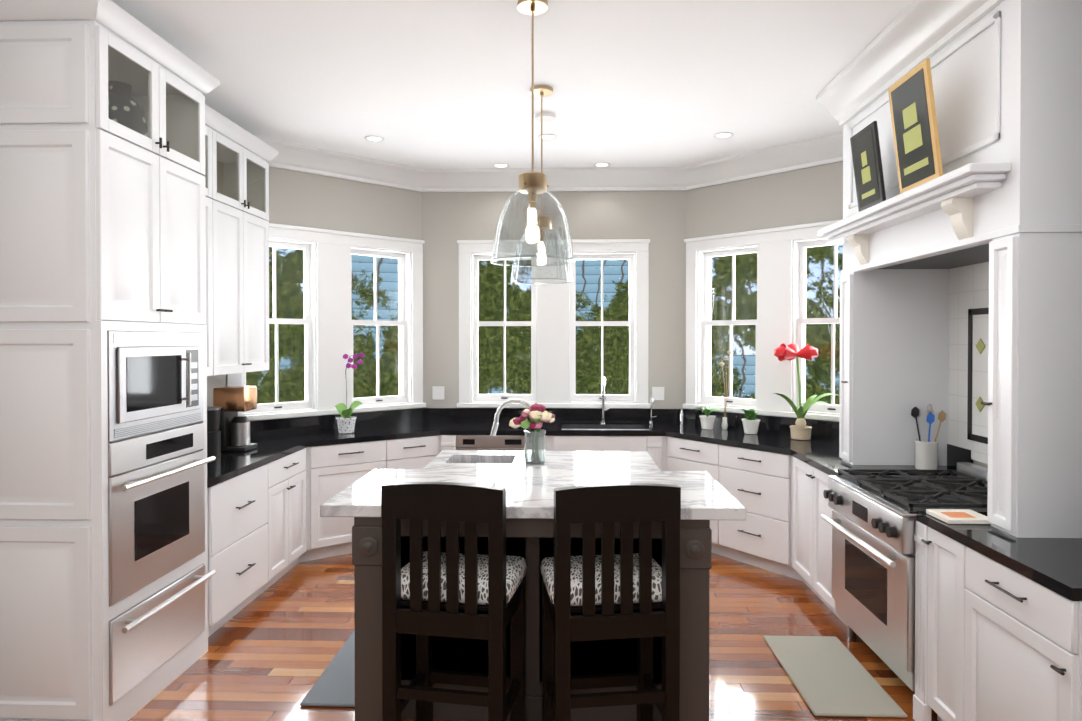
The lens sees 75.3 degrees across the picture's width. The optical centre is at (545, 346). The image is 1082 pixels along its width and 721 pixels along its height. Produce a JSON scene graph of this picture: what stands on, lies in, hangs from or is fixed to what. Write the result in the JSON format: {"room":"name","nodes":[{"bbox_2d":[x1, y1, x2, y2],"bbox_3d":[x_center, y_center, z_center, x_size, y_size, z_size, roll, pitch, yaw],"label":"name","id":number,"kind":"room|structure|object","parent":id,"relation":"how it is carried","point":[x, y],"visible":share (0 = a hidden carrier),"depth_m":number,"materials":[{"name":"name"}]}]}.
{"room":"kitchen","nodes":[
{"label":"kitchen","id":0,"kind":"room"},
{"bbox_2d":[207,375,225,406],"bbox_3d":[-2.621,0.062,1.431,0.220,3.200,7.873,0,1,2],"label":"wall","id":1,"kind":"structure","parent":0,"point":[216,381],"depth_m":5.04,"materials":[{"name":"grey paint"}]},
{"bbox_2d":[212,188,215,339],"bbox_3d":[-2.247,-0.390,4.069,0.348,1.154,0.595,0,1,2],"label":"upper cabinet","id":2,"kind":"object","parent":1,"relation":"attached to","point":[213,189],"depth_m":4.38,"materials":[{"name":"white wood"}]},
{"bbox_2d":[216,188,268,374],"bbox_3d":[-2.224,-0.397,4.777,0.348,1.154,0.821,0,1,2],"label":"upper cabinet","id":3,"kind":"object","parent":1,"relation":"attached to","point":[242,228],"depth_m":4.74,"materials":[{"name":"white wood"}]},
{"bbox_2d":[244,166,421,420],"bbox_3d":[-1.833,0.019,5.910,1.841,3.200,0.220,-1,1,-43],"label":"wall","id":4,"kind":"structure","parent":0,"point":[301,199],"depth_m":5.88,"materials":[{"name":"grey paint"}]},
{"bbox_2d":[226,223,425,420],"bbox_3d":[-1.809,-0.201,5.882,1.750,1.520,0.250,-1,1,-43],"label":"bay window","id":5,"kind":"structure","parent":4,"relation":"in","point":[327,263],"depth_m":5.83,"materials":[{"name":"white wood"}]},
{"bbox_2d":[111,0,912,168],"bbox_3d":[-0.066,-1.594,1.990,5.650,0.100,9.550,0,1,2],"label":"ceiling","id":6,"kind":"structure","parent":0,"point":[435,84],"depth_m":3.98,"materials":[{"name":"white paint"}]},
{"bbox_2d":[364,136,384,141],"bbox_3d":[-1.292,-1.572,5.308,0.150,0.006,0.150,0,1,2],"label":"recessed light","id":7,"kind":"object","parent":6,"relation":"in","point":[374,138],"visible":0.98,"depth_m":5.30,"materials":[{"name":"white"}]},
{"bbox_2d":[493,163,509,167],"bbox_3d":[-0.385,-1.580,6.128,0.150,0.006,0.150,0,1,2],"label":"recessed light","id":8,"kind":"object","parent":6,"relation":"in","point":[500,165],"visible":0.94,"depth_m":6.12,"materials":[{"name":"white"}]},
{"bbox_2d":[491,0,574,266],"bbox_3d":[-0.057,-0.968,3.181,0.380,1.173,0.380,0,1,2],"label":"pendant light","id":9,"kind":"object","parent":6,"relation":"hanging from","point":[532,185],"visible":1,"depth_m":3.17,"materials":[{"name":"clear glass"}]},
{"bbox_2d":[511,85,572,284],"bbox_3d":[-0.021,-0.979,4.271,0.380,1.173,0.380,0,1,2],"label":"pendant light","id":10,"kind":"object","parent":6,"relation":"hanging from","point":[541,91],"visible":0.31,"depth_m":4.25,"materials":[{"name":"clear glass"}]},
{"bbox_2d":[535,112,555,121],"bbox_3d":[0.001,-1.557,4.765,0.140,0.024,0.140,0,1,2],"label":"recessed light","id":11,"kind":"object","parent":6,"relation":"attached to","point":[549,117],"visible":0.92,"depth_m":4.73,"materials":[{"name":"white"}]},
{"bbox_2d":[537,134,556,139],"bbox_3d":[0.017,-1.571,5.264,0.150,0.006,0.150,0,1,2],"label":"recessed light","id":12,"kind":"object","parent":6,"relation":"in","point":[549,137],"visible":0.79,"depth_m":5.26,"materials":[{"name":"white"}]},
{"bbox_2d":[594,162,610,166],"bbox_3d":[0.495,-1.579,6.099,0.150,0.006,0.150,0,1,2],"label":"recessed light","id":13,"kind":"object","parent":6,"relation":"in","point":[602,164],"visible":0.94,"depth_m":6.08,"materials":[{"name":"white"}]},
{"bbox_2d":[713,132,733,138],"bbox_3d":[1.326,-1.571,5.221,0.150,0.006,0.150,0,1,2],"label":"recessed light","id":14,"kind":"object","parent":6,"relation":"in","point":[722,135],"visible":0.98,"depth_m":5.22,"materials":[{"name":"white"}]},
{"bbox_2d":[128,553,937,720],"bbox_3d":[-0.066,1.706,2.021,5.650,0.100,9.550,0,1,2],"label":"floor","id":15,"kind":"structure","parent":0,"point":[273,650],"depth_m":3.77,"materials":[{"name":"brown wood"}]},
{"bbox_2d":[0,108,215,720],"bbox_3d":[-2.128,0.339,3.347,0.635,2.610,0.850,0,1,2],"label":"tall cabinet","id":16,"kind":"object","parent":15,"relation":"on","point":[148,546],"depth_m":2.92,"materials":[{"name":"white wood"}]},
{"bbox_2d":[100,81,147,142],"bbox_3d":[-2.075,-1.093,3.417,0.250,0.360,0.250,0,1,2],"label":"vase","id":17,"kind":"object","parent":16,"relation":"in","point":[123,105],"depth_m":3.36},
{"bbox_2d":[216,460,271,629],"bbox_3d":[-2.109,1.196,4.183,0.615,0.880,0.718,0,1,2],"label":"base cabinet","id":18,"kind":"object","parent":15,"relation":"on","point":[244,500],"depth_m":4.19,"materials":[{"name":"white wood"}]},
{"bbox_2d":[216,440,307,479],"bbox_3d":[-2.095,0.733,4.507,0.620,0.040,1.459,0,1,2],"label":"countertop","id":19,"kind":"structure","parent":18,"relation":"on","point":[228,463],"depth_m":4.58,"materials":[{"name":"black stone"}]},
{"bbox_2d":[207,406,220,456],"bbox_3d":[-2.178,0.553,4.567,0.122,0.315,0.124,0,1,2],"label":"coffee grinder","id":20,"kind":"object","parent":19,"relation":"on","point":[213,435],"visible":0.69,"depth_m":4.53,"materials":[{"name":"black plastic"}]},
{"bbox_2d":[213,386,257,451],"bbox_3d":[-2.129,0.493,4.824,0.220,0.430,0.200,0,1,2],"label":"coffee maker","id":21,"kind":"object","parent":19,"relation":"on","point":[232,402],"visible":0.81,"depth_m":4.76,"materials":[{"name":"black plastic"}]},
{"bbox_2d":[272,444,307,583],"bbox_3d":[-2.086,1.189,4.871,0.615,0.880,0.658,0,1,2],"label":"base cabinet","id":22,"kind":"object","parent":15,"relation":"on","point":[290,470],"depth_m":4.89,"materials":[{"name":"white wood"}]},
{"bbox_2d":[250,420,887,455],"bbox_3d":[0.054,0.722,5.633,4.842,0.040,1.496,0,1,2],"label":"countertop","id":23,"kind":"structure","parent":22,"relation":"on","point":[770,439],"depth_m":5.60,"materials":[{"name":"black stone"}]},
{"bbox_2d":[335,352,363,433],"bbox_3d":[-1.590,0.374,5.691,0.260,0.653,0.164,0,1,2],"label":"orchid plant","id":24,"kind":"object","parent":23,"relation":"on","point":[346,421],"visible":1,"depth_m":5.67,"materials":[{"name":"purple plant"}]},
{"bbox_2d":[600,377,656,423],"bbox_3d":[0.744,0.481,6.206,0.509,0.431,0.234,0,1,2],"label":"faucet","id":25,"kind":"object","parent":23,"relation":"on","point":[607,416],"depth_m":6.34,"materials":[{"name":"silver metal"}]},
{"bbox_2d":[680,408,683,424],"bbox_3d":[1.208,0.620,6.191,0.036,0.150,0.068,0,1,2],"label":"soap dispenser","id":26,"kind":"object","parent":23,"relation":"on","point":[681,418],"visible":1,"depth_m":6.20,"materials":[{"name":"silver metal"}]},
{"bbox_2d":[690,406,721,429],"bbox_3d":[1.371,0.605,5.948,0.288,0.186,0.306,0,1,2],"label":"spider plant","id":27,"kind":"object","parent":23,"relation":"on","point":[707,420],"visible":1,"depth_m":5.91,"materials":[{"name":"green plant"}]},
{"bbox_2d":[720,350,731,429],"bbox_3d":[1.524,0.364,5.914,0.099,0.668,0.057,0,1,2],"label":"vase","id":28,"kind":"object","parent":23,"relation":"on","point":[724,425],"visible":1,"depth_m":5.91,"materials":[{"name":"white"}]},
{"bbox_2d":[741,409,759,433],"bbox_3d":[1.653,0.602,5.645,0.152,0.198,0.148,0,1,2],"label":"plant","id":29,"kind":"object","parent":23,"relation":"on","point":[750,421],"visible":1,"depth_m":5.61,"materials":[{"name":"green plant"}]},
{"bbox_2d":[774,343,836,439],"bbox_3d":[1.957,0.339,5.301,0.491,0.729,0.315,0,1,2],"label":"plant","id":30,"kind":"object","parent":23,"relation":"on","point":[800,430],"visible":1,"depth_m":5.30,"materials":[{"name":"green leaf"},{"name":"red petals"},{"name":"ceramic"}]},
{"bbox_2d":[300,631,354,706],"bbox_3d":[-0.935,1.631,3.730,0.340,0.015,1.070,0,1,2],"label":"mat","id":31,"kind":"object","parent":15,"relation":"on","point":[334,685],"visible":0.27,"depth_m":3.39,"materials":[{"name":"grey rubber"}]},
{"bbox_2d":[381,482,526,720],"bbox_3d":[-0.349,1.079,2.822,0.486,1.140,0.438,0,1,10],"label":"stool","id":32,"kind":"object","parent":15,"relation":"on","point":[420,589],"visible":1,"depth_m":2.63,"materials":[{"name":"dark wood"},{"name":"patterned fabric"}]},
{"bbox_2d":[452,432,524,450],"bbox_3d":[-0.447,1.177,6.119,0.632,0.880,0.567,0,1,2],"label":"dishwasher","id":33,"kind":"object","parent":15,"relation":"on","point":[467,441],"depth_m":5.84,"materials":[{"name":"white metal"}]},
{"bbox_2d":[344,457,719,720],"bbox_3d":[-0.037,1.156,3.439,1.439,0.972,1.359,0,1,2],"label":"kitchen island","id":34,"kind":"object","parent":15,"relation":"on","point":[529,537],"depth_m":2.83,"materials":[{"name":"brown wood"}]},
{"bbox_2d":[320,463,745,519],"bbox_3d":[-0.041,0.648,3.236,1.680,0.048,0.960,0,1,2],"label":"island countertop","id":35,"kind":"structure","parent":34,"relation":"on","point":[529,488],"depth_m":3.25,"materials":[{"name":"white stone"}]},
{"bbox_2d":[429,451,654,462],"bbox_3d":[-0.010,0.642,3.928,1.205,0.048,0.425,0,1,2],"label":"island countertop","id":36,"kind":"structure","parent":34,"relation":"on","point":[445,456],"depth_m":3.98,"materials":[{"name":"white stone"}]},
{"bbox_2d":[509,403,554,463],"bbox_3d":[-0.070,0.459,3.750,0.246,0.320,0.194,0,1,2],"label":"bouquet","id":37,"kind":"object","parent":36,"relation":"on","point":[534,417],"visible":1,"depth_m":3.69,"materials":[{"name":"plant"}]},
{"bbox_2d":[545,432,555,450],"bbox_3d":[-0.029,1.177,6.105,0.206,0.880,0.567,0,1,2],"label":"base cabinet","id":38,"kind":"object","parent":15,"relation":"on","point":[550,437],"depth_m":5.85,"materials":[{"name":"white wood"}]},
{"bbox_2d":[556,432,651,457],"bbox_3d":[0.476,1.177,6.088,0.804,0.880,0.567,0,1,2],"label":"base cabinet","id":39,"kind":"object","parent":15,"relation":"on","point":[565,441],"depth_m":5.82,"materials":[{"name":"white wood"}]},
{"bbox_2d":[540,483,680,720],"bbox_3d":[0.244,1.079,2.803,0.486,1.140,0.438,0,1,-7],"label":"stool","id":40,"kind":"object","parent":15,"relation":"on","point":[608,582],"visible":1,"depth_m":2.61,"materials":[{"name":"dark wood"},{"name":"patterned fabric"}]},
{"bbox_2d":[763,635,907,717],"bbox_3d":[1.414,1.633,3.523,0.410,0.015,0.830,0,1,2],"label":"mat","id":41,"kind":"object","parent":15,"relation":"on","point":[830,676],"visible":0.96,"depth_m":3.44,"materials":[{"name":"beige rubber"}]},
{"bbox_2d":[821,462,987,690],"bbox_3d":[1.963,1.149,3.535,0.834,0.985,0.896,0,1,2],"label":"range","id":42,"kind":"object","parent":15,"relation":"on","point":[874,520],"depth_m":3.44,"materials":[{"name":"silver metal"}]},
{"bbox_2d":[902,512,955,720],"bbox_3d":[1.989,1.200,2.900,0.794,0.895,0.365,0,1,2],"label":"base cabinet","id":43,"kind":"object","parent":15,"relation":"on","point":[925,543],"depth_m":3.01,"materials":[{"name":"white wood"}]},
{"bbox_2d":[816,0,1081,275],"bbox_3d":[2.032,-1.006,3.429,0.743,1.098,1.887,0,1,2],"label":"range hood","id":44,"kind":"object","parent":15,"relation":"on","point":[1007,74],"depth_m":2.93,"materials":[{"name":"white wood"}]},
{"bbox_2d":[850,121,885,211],"bbox_3d":[1.698,-0.933,3.694,0.067,0.418,0.300,0,1,2],"label":"picture","id":45,"kind":"object","parent":44,"relation":"on","point":[867,166],"visible":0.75,"depth_m":3.66,"materials":[{"name":"black plastic"}]},
{"bbox_2d":[888,58,942,193],"bbox_3d":[1.675,-0.978,3.184,0.079,0.518,0.360,0,1,2],"label":"picture","id":46,"kind":"object","parent":44,"relation":"on","point":[915,127],"visible":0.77,"depth_m":3.15,"materials":[{"name":"brown"}]},
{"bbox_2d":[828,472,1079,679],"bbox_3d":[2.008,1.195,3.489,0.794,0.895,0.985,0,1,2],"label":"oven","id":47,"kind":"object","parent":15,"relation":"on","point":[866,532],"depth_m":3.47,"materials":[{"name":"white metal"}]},
{"bbox_2d":[792,448,975,475],"bbox_3d":[2.061,0.732,4.534,0.757,0.040,1.108,0,1,2],"label":"countertop","id":48,"kind":"structure","parent":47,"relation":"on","point":[842,461],"depth_m":4.22,"materials":[{"name":"black stone"}]},
{"bbox_2d":[911,403,945,469],"bbox_3d":[2.235,0.526,4.111,0.191,0.379,0.147,0,1,2],"label":"utensil crock","id":49,"kind":"object","parent":48,"relation":"on","point":[926,454],"visible":0.98,"depth_m":4.07,"materials":[{"name":"white ceramic"}]},
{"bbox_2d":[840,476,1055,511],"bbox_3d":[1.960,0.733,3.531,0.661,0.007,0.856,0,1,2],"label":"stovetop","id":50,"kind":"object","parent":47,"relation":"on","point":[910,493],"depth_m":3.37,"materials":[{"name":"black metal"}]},
{"bbox_2d":[948,536,1081,720],"bbox_3d":[1.973,1.205,2.422,0.794,0.895,0.591,0,1,2],"label":"base cabinet","id":51,"kind":"object","parent":15,"relation":"on","point":[1015,635],"depth_m":2.45,"materials":[{"name":"white wood"}]},
{"bbox_2d":[916,512,1081,591],"bbox_3d":[1.998,0.751,2.600,0.757,0.040,0.956,0,1,2],"label":"countertop","id":52,"kind":"structure","parent":51,"relation":"on","point":[1047,544],"depth_m":2.65,"materials":[{"name":"black stone"}]},
{"bbox_2d":[926,509,990,523],"bbox_3d":[1.746,0.716,2.958,0.190,0.021,0.180,0,1,2],"label":"cookbook","id":53,"kind":"object","parent":52,"relation":"on","point":[958,516],"visible":0.9,"depth_m":2.93,"materials":[{"name":"white paper"}]},
{"bbox_2d":[1080,444,1081,587],"bbox_3d":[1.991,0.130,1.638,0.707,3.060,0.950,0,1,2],"label":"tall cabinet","id":54,"kind":"object","parent":15,"relation":"on","point":[1080,444],"depth_m":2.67,"materials":[{"name":"white wood"}]},
{"bbox_2d":[422,190,686,408],"bbox_3d":[0.076,0.013,6.488,2.525,3.200,0.220,0,1,2],"label":"wall","id":55,"kind":"structure","parent":0,"point":[658,218],"depth_m":6.36,"materials":[{"name":"grey paint"}]},
{"bbox_2d":[432,386,443,399],"bbox_3d":[-0.976,0.424,6.411,0.110,0.120,0.010,0,1,2],"label":"switch plate","id":56,"kind":"object","parent":55,"relation":"attached to","point":[438,393],"depth_m":6.41,"materials":[{"name":"white plastic"}]},
{"bbox_2d":[254,132,842,191],"bbox_3d":[0.046,-1.488,5.400,4.850,0.175,1.928,0,1,2],"label":"crown molding","id":57,"kind":"structure","parent":55,"relation":"attached to","point":[822,150],"depth_m":6.08,"materials":[{"name":"white wood"}]},
{"bbox_2d":[457,239,649,407],"bbox_3d":[0.075,-0.206,6.451,1.750,1.520,0.250,0,1,2],"label":"bay window","id":58,"kind":"structure","parent":55,"relation":"in","point":[553,323],"depth_m":6.36,"materials":[{"name":"white wood"}]},
{"bbox_2d":[420,408,687,423],"bbox_3d":[0.072,0.629,6.370,2.402,0.132,0.020,0,1,2],"label":"backsplash","id":59,"kind":"structure","parent":55,"relation":"attached to","point":[427,415],"depth_m":6.35,"materials":[{"name":"black stone"}]},
{"bbox_2d":[652,387,663,399],"bbox_3d":[1.023,0.425,6.345,0.110,0.120,0.010,0,1,2],"label":"switch plate","id":60,"kind":"object","parent":55,"relation":"attached to","point":[657,392],"depth_m":6.34,"materials":[{"name":"white plastic"}]},
{"bbox_2d":[686,161,842,421],"bbox_3d":[1.948,0.020,5.780,0.220,3.200,1.857,-1,1,-43],"label":"wall","id":61,"kind":"structure","parent":0,"point":[813,194],"depth_m":5.74,"materials":[{"name":"grey paint"}]},
{"bbox_2d":[683,219,842,421],"bbox_3d":[1.923,-0.199,5.754,0.250,1.520,1.750,-1,1,-43],"label":"bay window","id":62,"kind":"structure","parent":61,"relation":"in","point":[781,309],"depth_m":5.73,"materials":[{"name":"white wood"}]},
{"bbox_2d":[880,424,975,471],"bbox_3d":[2.430,0.646,4.521,0.020,0.132,1.108,0,1,2],"label":"backsplash","id":63,"kind":"structure","parent":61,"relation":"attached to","point":[952,455],"depth_m":4.21,"materials":[{"name":"white tile"}]},
{"bbox_2d":[973,460,987,467],"bbox_3d":[2.446,0.064,1.258,0.220,3.200,7.862,0,1,2],"label":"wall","id":64,"kind":"structure","parent":0,"point":[980,463],"depth_m":3.90,"materials":[{"name":"grey paint"}]},
{"label":"outside","id":65,"kind":"structure","parent":0,"visible":0},
{"bbox_2d":[246,244,842,404],"bbox_3d":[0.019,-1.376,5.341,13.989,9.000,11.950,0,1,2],"label":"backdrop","id":66,"kind":"structure","parent":65,"point":[514,363],"depth_m":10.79,"materials":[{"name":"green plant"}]}
]}

